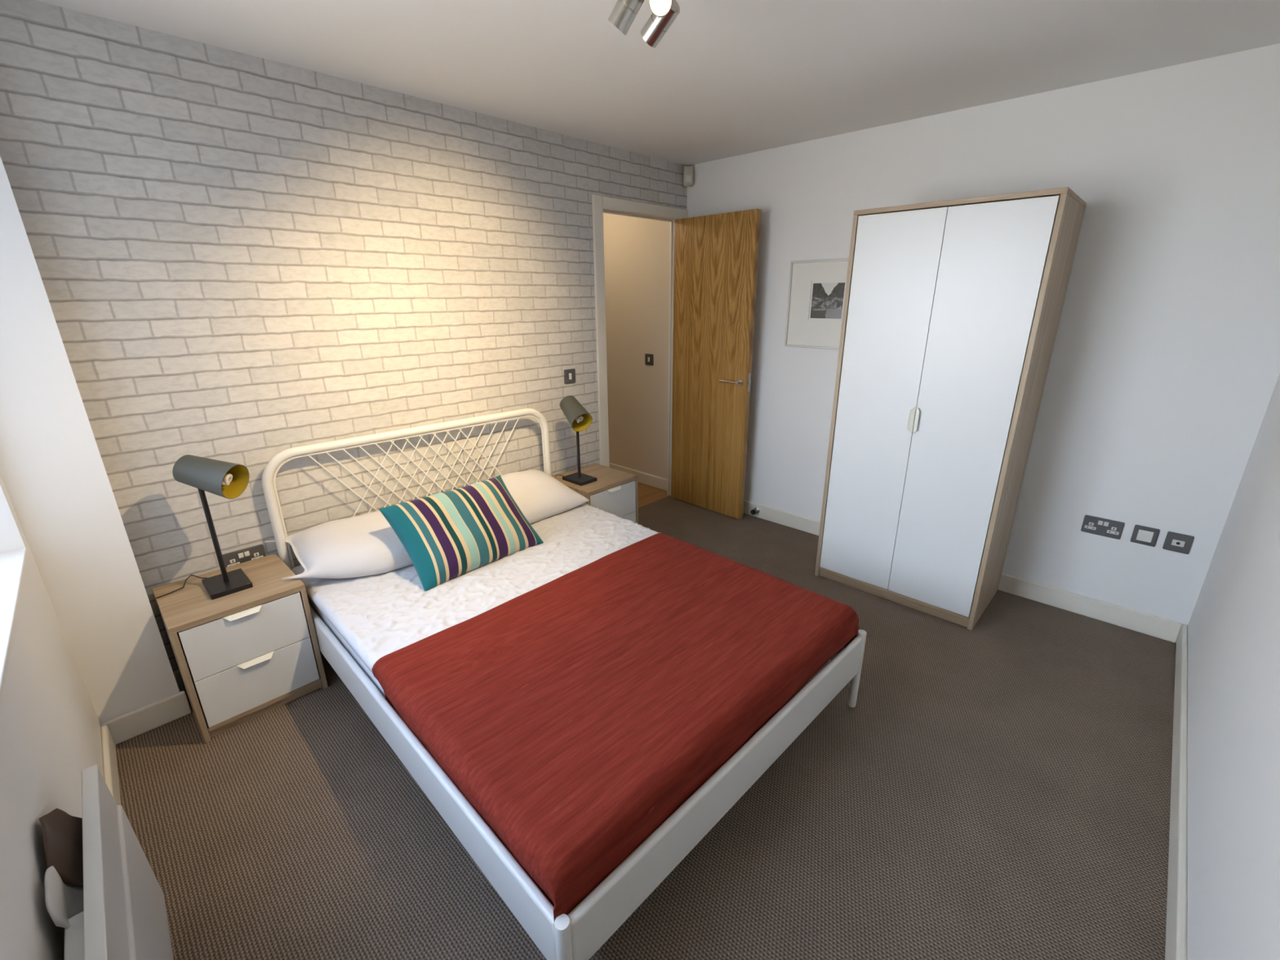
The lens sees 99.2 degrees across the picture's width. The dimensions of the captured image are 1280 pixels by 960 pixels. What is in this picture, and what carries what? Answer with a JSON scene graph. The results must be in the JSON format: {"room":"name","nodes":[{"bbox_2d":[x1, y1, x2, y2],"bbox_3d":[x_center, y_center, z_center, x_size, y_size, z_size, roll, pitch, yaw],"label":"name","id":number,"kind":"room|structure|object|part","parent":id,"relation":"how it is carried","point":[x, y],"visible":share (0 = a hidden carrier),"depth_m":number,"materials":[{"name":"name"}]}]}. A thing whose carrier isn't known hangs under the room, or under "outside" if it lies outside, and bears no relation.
{"room":"bedroom","nodes":[
{"label":"bedroom","id":0,"kind":"room"},
{"bbox_2d":[0,474,103,959],"bbox_3d":[-1.081,0.163,0.610,0.250,2.356,2.969,-18,25,-42],"label":"wall","id":1,"kind":"structure","parent":0,"point":[51,732],"depth_m":1.20,"materials":[{"name":"white paint"}]},
{"bbox_2d":[0,547,28,711],"bbox_3d":[-1.393,-0.181,0.833,0.248,1.290,1.605,-18,25,-42],"label":"window","id":2,"kind":"structure","parent":1,"relation":"in","point":[13,563],"depth_m":1.38,"materials":[{"name":"white plastic"}]},
{"bbox_2d":[100,724,120,804],"bbox_3d":[-0.929,1.217,1.012,0.021,0.100,2.749,-18,25,-42],"label":"baseboard","id":3,"kind":"structure","parent":1,"relation":"attached to","point":[109,762],"depth_m":1.79,"materials":[{"name":"beige wood"}]},
{"bbox_2d":[63,764,173,959],"bbox_3d":[-0.889,0.947,0.938,0.098,0.442,0.935,-18,25,-42],"label":"heater","id":4,"kind":"object","parent":1,"relation":"attached to","point":[123,916],"visible":0.9,"depth_m":1.05,"materials":[{"name":"grey metal"}]},
{"bbox_2d":[39,808,83,887],"bbox_3d":[-1.094,0.705,1.050,0.191,0.165,0.053,17,25,41],"label":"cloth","id":5,"kind":"object","parent":4,"relation":"on","point":[62,832],"visible":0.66,"depth_m":1.03,"materials":[{"name":"brown fabric"}]},
{"bbox_2d":[44,866,83,928],"bbox_3d":[-0.997,0.754,0.964,0.118,0.166,0.046,17,25,41],"label":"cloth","id":6,"kind":"object","parent":4,"relation":"on","point":[64,901],"visible":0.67,"depth_m":0.94,"materials":[{"name":"grey fabric"}]},
{"bbox_3d":[-0.869,0.943,0.957,0.043,0.437,0.935,-18,25,-42],"label":"casing","id":7,"kind":"part","parent":4,"relation":"part of","materials":[{"name":"grey metal"}]},
{"bbox_2d":[0,155,179,723],"bbox_3d":[-1.916,-0.201,1.710,0.172,2.356,0.253,17,25,41],"label":"wall pier","id":8,"kind":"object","parent":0,"point":[53,473],"visible":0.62,"depth_m":1.75,"materials":[{"name":"white paint"}]},
{"bbox_2d":[100,690,191,745],"bbox_3d":[-1.825,0.883,2.022,0.018,0.100,0.237,17,25,41],"label":"baseboard","id":9,"kind":"object","parent":8,"relation":"attached to","point":[131,724],"visible":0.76,"depth_m":2.02,"materials":[{"name":"beige wood"}]},
{"bbox_2d":[0,0,687,671],"bbox_3d":[-0.935,-0.591,2.850,0.068,2.356,3.792,17,25,41],"label":"wall","id":10,"kind":"structure","parent":0,"point":[246,260],"depth_m":2.20,"materials":[{"name":"brick"}]},
{"bbox_2d":[173,670,185,692],"bbox_3d":[-1.071,0.546,3.008,0.018,0.100,2.340,17,25,41],"label":"baseboard","id":11,"kind":"structure","parent":10,"relation":"attached to","point":[176,673],"depth_m":2.21,"materials":[{"name":"black"}]},
{"bbox_2d":[222,543,266,567],"bbox_3d":[-1.660,0.331,2.290,0.012,0.086,0.147,17,25,41],"label":"double socket","id":12,"kind":"object","parent":10,"relation":"attached to","point":[252,553],"visible":0.75,"depth_m":2.28,"materials":[{"name":"grey"}]},
{"bbox_2d":[238,552,244,558],"bbox_3d":[-1.666,0.315,2.275,0.006,0.020,0.017,17,25,41],"label":"rocker switch","id":13,"kind":"object","parent":12,"relation":"attached to","point":[241,555],"depth_m":2.27,"materials":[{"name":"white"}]},
{"bbox_2d":[244,551,249,556],"bbox_3d":[-1.651,0.310,2.289,0.006,0.020,0.017,17,25,41],"label":"rocker switch","id":14,"kind":"object","parent":12,"relation":"attached to","point":[246,553],"depth_m":2.29,"materials":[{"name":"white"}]},
{"bbox_2d":[564,368,575,383],"bbox_3d":[-0.428,-0.634,3.335,0.010,0.086,0.086,17,25,41],"label":"light switch","id":15,"kind":"object","parent":10,"relation":"attached to","point":[569,374],"visible":1,"depth_m":3.33,"materials":[{"name":"grey"}]},
{"bbox_2d":[591,194,688,467],"bbox_3d":[0.033,-0.772,3.794,0.018,2.085,0.877,17,25,41],"label":"trim","id":16,"kind":"structure","parent":10,"relation":"attached to","point":[599,202],"depth_m":3.42,"materials":[{"name":"beige wood"}]},
{"bbox_2d":[603,208,677,495],"bbox_3d":[-0.004,-0.758,3.824,0.068,2.040,0.750,17,25,41],"label":"trim","id":17,"kind":"structure","parent":10,"relation":"attached to","point":[671,220],"depth_m":3.97,"materials":[{"name":"beige wood"}]},
{"bbox_2d":[683,165,693,186],"bbox_3d":[0.323,-2.035,3.648,0.062,0.122,0.054,-1,19,-1],"label":"sensor","id":18,"kind":"object","parent":10,"relation":"attached to","point":[687,170],"visible":1,"depth_m":3.63,"materials":[{"name":"beige plastic"}]},
{"bbox_2d":[115,482,1176,959],"bbox_3d":[-0.806,0.629,2.992,5.659,0.050,3.992,17,25,41],"label":"floor","id":19,"kind":"structure","parent":0,"point":[999,788],"depth_m":1.66,"materials":[{"name":"carpet"}]},
{"bbox_2d":[151,553,328,742],"bbox_3d":[-1.566,0.636,2.156,0.408,0.480,0.410,17,25,41],"label":"nightstand","id":20,"kind":"object","parent":19,"relation":"on","point":[241,656],"visible":0.99,"depth_m":2.02,"materials":[{"name":"brown wood"}]},
{"bbox_3d":[-1.707,0.691,2.030,0.393,0.458,0.018,17,25,41],"label":"panel","id":21,"kind":"part","parent":20,"relation":"part of","materials":[{"name":"brown wood"}]},
{"bbox_3d":[-1.710,0.589,2.285,0.006,0.428,0.374,17,25,41],"label":"panel","id":22,"kind":"part","parent":20,"relation":"part of","materials":[{"name":"brown wood"}]},
{"bbox_2d":[155,454,253,599],"bbox_3d":[-1.600,0.159,2.008,0.349,0.519,0.208,0,19,2],"label":"table lamp","id":23,"kind":"object","parent":20,"relation":"on","point":[228,480],"visible":1,"depth_m":1.98,"materials":[{"name":"black metal"}]},
{"bbox_3d":[-1.735,0.393,2.077,0.058,0.031,0.185,15,24,38],"label":"cord","id":24,"kind":"part","parent":23,"relation":"part of","materials":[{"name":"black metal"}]},
{"bbox_3d":[-1.532,-0.012,1.948,0.212,0.158,0.128,2,19,6],"label":"lamp shade","id":25,"kind":"part","parent":23,"relation":"part of","materials":[{"name":"grey metal"}]},
{"bbox_3d":[-1.541,-0.020,1.944,0.169,0.077,0.048,1,19,5],"label":"bulb","id":26,"kind":"part","parent":23,"relation":"part of","materials":[{"name":"white glass"}]},
{"bbox_3d":[-1.426,0.482,1.962,0.018,0.017,0.120,17,25,41],"label":"handle","id":27,"kind":"part","parent":20,"relation":"part of","materials":[{"name":"white metal"}]},
{"bbox_3d":[-1.562,0.529,2.115,0.361,0.199,0.366,17,25,41],"label":"drawer","id":28,"kind":"part","parent":20,"relation":"part of","materials":[{"name":"white paint"}]},
{"bbox_3d":[-1.561,0.720,2.179,0.361,0.197,0.366,17,25,41],"label":"drawer","id":29,"kind":"part","parent":20,"relation":"part of","materials":[{"name":"white paint"}]},
{"bbox_3d":[-1.425,0.673,2.026,0.018,0.017,0.120,17,25,41],"label":"handle","id":30,"kind":"part","parent":20,"relation":"part of","materials":[{"name":"white metal"}]},
{"bbox_3d":[-1.436,0.599,2.298,0.393,0.458,0.018,17,25,41],"label":"panel","id":31,"kind":"part","parent":20,"relation":"part of","materials":[{"name":"brown wood"}]},
{"bbox_2d":[262,408,866,959],"bbox_3d":[-0.354,0.386,2.168,1.975,0.930,1.431,17,25,42],"label":"frame","id":32,"kind":"object","parent":19,"relation":"on","point":[579,935],"visible":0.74,"depth_m":1.50,"materials":[{"name":"white metal"}]},
{"bbox_3d":[-1.042,0.000,2.759,0.010,0.494,1.358,17,25,42],"label":"rod","id":33,"kind":"part","parent":32,"relation":"part of","materials":[{"name":"white metal"}]},
{"bbox_3d":[-0.843,0.759,1.772,1.916,0.162,0.024,17,25,42],"label":"rail","id":34,"kind":"part","parent":32,"relation":"part of","materials":[{"name":"white metal"}]},
{"bbox_3d":[-0.155,1.043,1.145,0.033,0.336,0.033,17,25,42],"label":"leg","id":35,"kind":"part","parent":32,"relation":"part of","materials":[{"name":"white metal"}]},
{"bbox_2d":[291,503,841,697],"bbox_3d":[-0.358,0.503,2.212,1.870,0.200,1.392,17,25,42],"label":"mattress","id":36,"kind":"object","parent":32,"relation":"on","point":[373,617],"visible":0.27,"depth_m":2.16,"materials":[{"name":"white fabric"}]},
{"bbox_2d":[264,510,413,579],"bbox_3d":[-1.156,0.266,2.415,0.785,0.182,0.435,-16,24,-39],"label":"pillow","id":37,"kind":"object","parent":36,"relation":"on","point":[366,544],"visible":0.52,"depth_m":2.25,"materials":[{"name":"white fabric"}]},
{"bbox_2d":[378,475,543,591],"bbox_3d":[-0.764,0.206,2.401,0.326,0.301,0.593,15,24,39],"label":"cushion","id":38,"kind":"object","parent":36,"relation":"on","point":[446,535],"visible":0.99,"depth_m":2.29,"materials":[{"name":"fabric"}]},
{"bbox_2d":[500,469,588,524],"bbox_3d":[-0.669,0.100,2.887,0.445,0.186,0.665,16,25,40],"label":"pillow","id":39,"kind":"object","parent":36,"relation":"on","point":[539,495],"visible":0.5,"depth_m":2.87,"materials":[{"name":"white fabric"}]},
{"bbox_2d":[371,533,858,920],"bbox_3d":[-0.022,0.607,1.895,0.986,0.210,1.410,17,25,42],"label":"throw blanket","id":40,"kind":"object","parent":36,"relation":"on","point":[575,713],"visible":0.98,"depth_m":1.59,"materials":[{"name":"red fabric"}]},
{"bbox_3d":[0.335,0.813,1.590,0.024,0.162,1.370,17,25,42],"label":"foot rail","id":41,"kind":"part","parent":32,"relation":"part of","materials":[{"name":"white metal"}]},
{"bbox_3d":[0.139,0.439,2.706,1.916,0.162,0.024,17,25,42],"label":"rail","id":42,"kind":"part","parent":32,"relation":"part of","materials":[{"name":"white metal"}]},
{"bbox_3d":[0.828,0.722,2.080,0.033,0.336,0.033,17,25,42],"label":"leg","id":43,"kind":"part","parent":32,"relation":"part of","materials":[{"name":"white metal"}]},
{"bbox_2d":[551,463,638,524],"bbox_3d":[-0.288,0.209,3.402,0.408,0.480,0.410,17,25,41],"label":"nightstand","id":44,"kind":"object","parent":19,"relation":"on","point":[615,491],"visible":0.34,"depth_m":3.29,"materials":[{"name":"white paint"}]},
{"bbox_2d":[555,395,596,485],"bbox_3d":[-0.382,-0.234,3.171,0.274,0.507,0.173,17,25,41],"label":"table lamp","id":45,"kind":"object","parent":44,"relation":"on","point":[578,417],"visible":0.99,"depth_m":3.10,"materials":[{"name":"black metal"}]},
{"bbox_3d":[-0.374,-0.376,3.093,0.128,0.189,0.220,-15,23,-37],"label":"lamp shade","id":46,"kind":"part","parent":45,"relation":"part of","materials":[{"name":"grey metal"}]},
{"bbox_3d":[-0.375,-0.391,3.101,0.048,0.107,0.163,-13,22,-33],"label":"bulb","id":47,"kind":"part","parent":45,"relation":"part of","materials":[{"name":"white glass"}]},
{"bbox_3d":[-0.429,0.264,3.276,0.393,0.458,0.018,17,25,41],"label":"panel","id":48,"kind":"part","parent":44,"relation":"part of","materials":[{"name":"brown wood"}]},
{"bbox_3d":[-0.284,0.102,3.361,0.361,0.199,0.366,17,25,41],"label":"drawer","id":49,"kind":"part","parent":44,"relation":"part of","materials":[{"name":"white paint"}]},
{"bbox_3d":[-0.148,0.054,3.208,0.018,0.017,0.120,17,25,41],"label":"handle","id":50,"kind":"part","parent":44,"relation":"part of","materials":[{"name":"white"}]},
{"bbox_3d":[-0.283,0.292,3.425,0.361,0.197,0.366,17,25,41],"label":"drawer","id":51,"kind":"part","parent":44,"relation":"part of","materials":[{"name":"white paint"}]},
{"bbox_3d":[-0.158,0.171,3.544,0.393,0.458,0.018,17,25,41],"label":"panel","id":52,"kind":"part","parent":44,"relation":"part of","materials":[{"name":"brown wood"}]},
{"bbox_2d":[814,186,1086,630],"bbox_3d":[1.459,-0.323,2.733,0.802,1.892,0.530,17,25,41],"label":"wardrobe","id":53,"kind":"object","parent":19,"relation":"on","point":[953,308],"visible":1,"depth_m":2.49,"materials":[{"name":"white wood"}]},
{"bbox_3d":[1.181,-0.399,2.997,0.020,1.872,0.516,17,25,41],"label":"panel","id":54,"kind":"part","parent":53,"relation":"part of","materials":[{"name":"brown wood"}]},
{"bbox_3d":[1.157,-0.325,2.688,0.376,1.806,0.018,17,25,41],"label":"door","id":55,"kind":"part","parent":53,"relation":"part of","materials":[{"name":"white paint"}]},
{"bbox_3d":[1.469,0.526,3.023,0.762,0.018,0.506,17,25,41],"label":"panel","id":56,"kind":"part","parent":53,"relation":"part of","materials":[{"name":"brown wood"}]},
{"bbox_3d":[1.274,-0.283,2.559,0.026,0.132,0.002,1,19,5],"label":"handle","id":57,"kind":"part","parent":53,"relation":"part of","materials":[{"name":"white"}]},
{"bbox_3d":[1.291,-0.278,2.544,0.002,0.132,0.026,-3,19,-7],"label":"handle","id":58,"kind":"part","parent":53,"relation":"part of","materials":[{"name":"white"}]},
{"bbox_3d":[1.458,-1.211,2.440,0.802,0.020,0.516,17,25,41],"label":"panel","id":59,"kind":"part","parent":53,"relation":"part of","materials":[{"name":"brown wood"}]},
{"bbox_3d":[1.431,-0.243,2.440,0.376,1.806,0.018,17,25,41],"label":"door","id":60,"kind":"part","parent":53,"relation":"part of","materials":[{"name":"white paint"}]},
{"bbox_3d":[1.639,-0.389,2.911,0.762,1.842,0.005,17,25,41],"label":"panel","id":61,"kind":"part","parent":53,"relation":"part of","materials":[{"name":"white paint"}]},
{"bbox_3d":[1.747,-0.231,2.485,0.020,1.872,0.516,17,25,41],"label":"panel","id":62,"kind":"part","parent":53,"relation":"part of","materials":[{"name":"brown wood"}]},
{"bbox_2d":[35,0,1279,165],"bbox_3d":[0.097,-1.377,1.396,3.127,0.050,3.992,17,25,41],"label":"ceiling","id":63,"kind":"structure","parent":0,"point":[726,78],"depth_m":1.95,"materials":[{"name":"white paint"}]},
{"bbox_2d":[608,0,679,47],"bbox_3d":[0.011,-1.249,1.413,0.174,0.203,0.225,3,19,11],"label":"ceiling spotlight","id":64,"kind":"object","parent":63,"relation":"attached to","point":[664,12],"visible":1,"depth_m":1.37,"materials":[{"name":"silver metal"}]},
{"bbox_3d":[0.053,-1.181,1.352,0.047,0.050,0.053,4,19,13],"label":"bulb","id":65,"kind":"part","parent":64,"relation":"part of","materials":[{"name":"white glass"}]},
{"bbox_2d":[603,43,1279,625],"bbox_3d":[0.487,-0.953,3.976,5.759,2.406,0.118,17,25,41],"label":"wall","id":66,"kind":"structure","parent":0,"point":[1163,373],"depth_m":2.47,"materials":[{"name":"white paint"}]},
{"bbox_2d":[608,462,666,490],"bbox_3d":[-0.650,-0.218,5.273,2.532,0.100,0.018,17,25,41],"label":"baseboard","id":67,"kind":"structure","parent":66,"relation":"attached to","point":[648,479],"depth_m":4.62,"materials":[{"name":"beige wood"}]},
{"bbox_2d":[644,353,653,365],"bbox_3d":[0.072,-0.951,4.301,0.086,0.086,0.010,17,25,41],"label":"light switch","id":68,"kind":"object","parent":66,"relation":"attached to","point":[649,358],"visible":1,"depth_m":4.29,"materials":[{"name":"grey"}]},
{"bbox_2d":[671,208,760,519],"bbox_3d":[0.488,-0.746,3.805,0.161,2.006,0.676,-18,25,-42],"label":"door","id":69,"kind":"structure","parent":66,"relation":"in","point":[716,256],"depth_m":3.73,"materials":[{"name":"brown wood"}]},
{"bbox_3d":[0.608,-0.655,3.631,0.058,0.052,0.156,-18,25,-42],"label":"handle","id":70,"kind":"part","parent":69,"relation":"part of","materials":[{"name":"silver metal"}]},
{"bbox_3d":[0.723,-0.642,3.590,0.024,0.120,0.010,-18,25,-42],"label":"latch plate","id":71,"kind":"part","parent":69,"relation":"part of","materials":[{"name":"silver metal"}]},
{"bbox_2d":[750,506,759,515],"bbox_3d":[0.823,0.225,3.911,0.044,0.044,0.061,17,25,41],"label":"door stop","id":72,"kind":"object","parent":66,"relation":"attached to","point":[756,510],"visible":1,"depth_m":3.90,"materials":[{"name":"silver metal"}]},
{"bbox_3d":[0.829,0.223,3.917,0.044,0.044,0.045,17,25,41],"label":"stem","id":73,"kind":"part","parent":72,"relation":"part of","materials":[{"name":"silver metal"}]},
{"bbox_2d":[784,257,848,349],"bbox_3d":[1.110,-1.042,3.243,0.504,0.504,0.022,17,25,41],"label":"framed picture","id":74,"kind":"object","parent":66,"relation":"attached to","point":[816,288],"visible":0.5,"depth_m":3.29,"materials":[{"name":"white paper"}]},
{"bbox_2d":[808,280,846,319],"bbox_3d":[1.113,-1.068,3.238,0.216,0.224,0.003,17,25,41],"label":"print","id":75,"kind":"object","parent":74,"relation":"attached to","point":[826,297],"depth_m":3.24,"materials":[{"name":"white paper"}]},
{"bbox_2d":[743,499,1182,643],"bbox_3d":[1.401,0.385,3.442,2.921,0.100,0.018,17,25,41],"label":"baseboard","id":76,"kind":"structure","parent":66,"relation":"attached to","point":[1166,629],"depth_m":2.75,"materials":[{"name":"beige wood"}]},
{"bbox_2d":[1080,515,1124,539],"bbox_3d":[2.197,0.224,2.590,0.147,0.086,0.012,17,25,41],"label":"double socket","id":77,"kind":"object","parent":66,"relation":"attached to","point":[1109,528],"visible":1,"depth_m":2.59,"materials":[{"name":"grey plastic"}]},
{"bbox_2d":[1103,521,1108,526],"bbox_3d":[2.203,0.208,2.575,0.017,0.020,0.006,17,25,41],"label":"rocker switch","id":78,"kind":"object","parent":77,"relation":"attached to","point":[1105,523],"depth_m":2.57,"materials":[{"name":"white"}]},
{"bbox_2d":[1130,524,1159,546],"bbox_3d":[2.308,0.255,2.491,0.086,0.086,0.008,17,25,41],"label":"light switch","id":79,"kind":"object","parent":66,"relation":"attached to","point":[1142,535],"visible":1,"depth_m":2.49,"materials":[{"name":"grey"}]},
{"bbox_2d":[1162,531,1194,554],"bbox_3d":[2.388,0.279,2.418,0.086,0.086,0.010,17,25,41],"label":"plate","id":80,"kind":"object","parent":66,"relation":"attached to","point":[1174,541],"visible":1,"depth_m":2.42,"materials":[{"name":"grey"}]},
{"bbox_2d":[1186,373,1279,959],"bbox_3d":[1.166,0.101,0.754,0.100,2.356,3.892,17,25,41],"label":"wall","id":81,"kind":"structure","parent":0,"point":[1233,801],"depth_m":1.38,"materials":[{"name":"white paint"}]},
{"bbox_2d":[1164,623,1187,959],"bbox_3d":[1.264,1.111,1.286,0.018,0.100,3.502,17,25,41],"label":"baseboard","id":82,"kind":"structure","parent":81,"relation":"attached to","point":[1175,948],"depth_m":1.57,"materials":[{"name":"beige wood"}]}
]}

